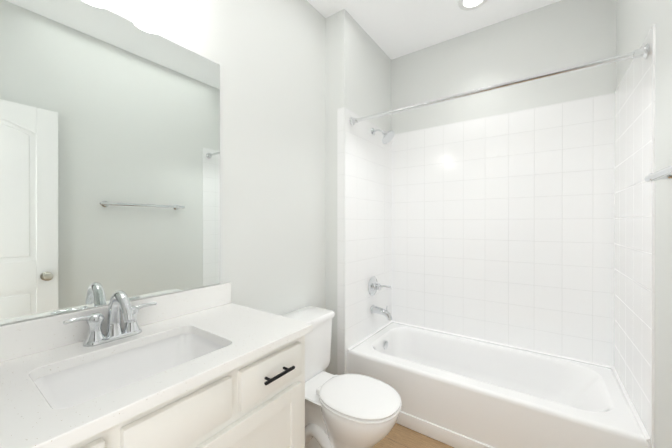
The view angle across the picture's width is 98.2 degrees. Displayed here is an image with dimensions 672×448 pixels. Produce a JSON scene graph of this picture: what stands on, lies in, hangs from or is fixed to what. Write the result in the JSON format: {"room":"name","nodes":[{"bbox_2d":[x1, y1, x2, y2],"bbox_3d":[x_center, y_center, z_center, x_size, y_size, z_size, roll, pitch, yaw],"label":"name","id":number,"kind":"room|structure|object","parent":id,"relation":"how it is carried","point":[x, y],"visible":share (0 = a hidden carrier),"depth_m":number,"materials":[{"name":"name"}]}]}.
{"room":"bathroom","nodes":[
{"label":"bathroom","id":0,"kind":"room"},
{"bbox_2d":[3,0,390,374],"bbox_3d":[-0.393,-0.125,1.681,0.289,2.810,2.984,0,0,35],"label":"wall","id":1,"kind":"structure","parent":0,"point":[295,75],"depth_m":1.79,"materials":[{"name":"white paint"}]},
{"bbox_2d":[0,0,219,324],"bbox_3d":[-0.889,-0.246,1.012,0.005,1.088,1.072,0,0,35],"label":"mirror","id":2,"kind":"object","parent":1,"relation":"attached to","point":[109,153],"visible":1,"depth_m":1.05,"materials":[{"name":"clear glass"}]},
{"bbox_2d":[337,107,391,374],"bbox_3d":[0.267,0.224,2.406,0.063,2.108,0.800,0,0,35],"label":"wall tile","id":3,"kind":"structure","parent":1,"relation":"attached to","point":[364,205],"depth_m":2.24,"materials":[{"name":"white tile"}]},
{"bbox_2d":[368,276,390,295],"bbox_3d":[0.360,0.511,2.360,0.142,0.158,0.158,0,0,35],"label":"tub valve","id":4,"kind":"object","parent":3,"relation":"attached to","point":[374,286],"visible":1,"depth_m":2.36,"materials":[{"name":"silver metal"}]},
{"bbox_2d":[371,305,391,319],"bbox_3d":[0.373,0.710,2.352,0.174,0.109,0.072,0,0,35],"label":"tub spout","id":5,"kind":"object","parent":3,"relation":"attached to","point":[381,311],"visible":1,"depth_m":2.34,"materials":[{"name":"silver metal"}]},
{"bbox_2d":[371,128,394,143],"bbox_3d":[0.379,-0.718,2.344,0.188,0.148,0.124,0,0,35],"label":"shower head","id":6,"kind":"object","parent":3,"relation":"attached to","point":[388,136],"visible":1,"depth_m":2.32},
{"bbox_2d":[349,44,649,125],"bbox_3d":[0.733,-0.750,1.696,1.512,0.060,0.060,0,0,35],"label":"rail","id":7,"kind":"object","parent":3,"relation":"attached to","point":[642,52],"visible":1,"depth_m":1.51,"materials":[{"name":"silver metal"}]},
{"bbox_2d":[372,423,453,447],"bbox_3d":[0.281,1.321,1.209,1.939,0.080,2.984,0,0,35],"label":"floor","id":8,"kind":"structure","parent":0,"point":[399,436],"depth_m":1.72,"materials":[{"name":"brown wood"}]},
{"bbox_2d":[0,282,312,447],"bbox_3d":[-0.641,0.756,0.874,0.572,1.053,1.128,0,0,35],"label":"bathroom vanity","id":9,"kind":"object","parent":8,"relation":"on","point":[212,366],"visible":1,"depth_m":0.93,"materials":[{"name":"white paint"}]},
{"bbox_2d":[282,306,401,447],"bbox_3d":[-0.013,0.924,1.597,0.756,0.727,0.482,0,0,35],"label":"toilet","id":10,"kind":"object","parent":8,"relation":"on","point":[351,411],"visible":0.71,"depth_m":1.51,"materials":[{"name":"white ceramic"}]},
{"bbox_2d":[347,320,650,447],"bbox_3d":[0.916,1.089,1.961,1.513,0.380,0.766,0,0,35],"label":"bathtub","id":11,"kind":"object","parent":8,"relation":"on","point":[454,390],"visible":0.92,"depth_m":1.76,"materials":[{"name":"white ceramic"}]},
{"bbox_2d":[307,0,560,59],"bbox_3d":[0.281,-1.569,1.201,1.939,0.080,2.984,0,0,35],"label":"ceiling","id":12,"kind":"structure","parent":0,"point":[393,29],"depth_m":2.16,"materials":[{"name":"white paint"}]},
{"bbox_2d":[458,0,487,10],"bbox_3d":[0.938,-1.527,1.984,0.196,0.007,0.196,0,0,35],"label":"recessed light","id":13,"kind":"object","parent":12,"relation":"in","point":[467,5],"visible":1,"depth_m":2.02,"materials":[{"name":"white plastic"}]},
{"bbox_2d":[391,0,615,133],"bbox_3d":[1.176,-0.127,2.326,1.530,2.810,0.120,0,0,35],"label":"wall","id":14,"kind":"structure","parent":0,"point":[561,34],"depth_m":2.16,"materials":[{"name":"white paint"}]},
{"bbox_2d":[392,93,614,365],"bbox_3d":[1.139,0.038,2.275,1.514,1.735,0.008,0,0,35],"label":"wall tile","id":15,"kind":"structure","parent":14,"relation":"attached to","point":[503,228],"depth_m":2.15,"materials":[{"name":"white tile"}]},
{"bbox_2d":[616,0,671,447],"bbox_3d":[1.025,-0.122,0.681,0.120,2.810,2.984,0,0,35],"label":"wall","id":16,"kind":"structure","parent":0,"point":[636,20],"depth_m":1.14,"materials":[{"name":"white paint"}]},
{"bbox_2d":[614,24,655,447],"bbox_3d":[1.540,0.227,1.523,0.008,2.108,0.775,0,0,35],"label":"wall tile","id":17,"kind":"structure","parent":16,"relation":"attached to","point":[634,262],"depth_m":1.41,"materials":[{"name":"white tile"}]},
{"bbox_2d":[645,165,671,181],"bbox_3d":[0.956,-0.162,0.757,0.079,0.052,0.692,0,0,35],"label":"towel rail","id":18,"kind":"object","parent":16,"relation":"attached to","point":[665,173],"visible":1,"depth_m":0.95,"materials":[{"name":"silver metal"}]}
]}

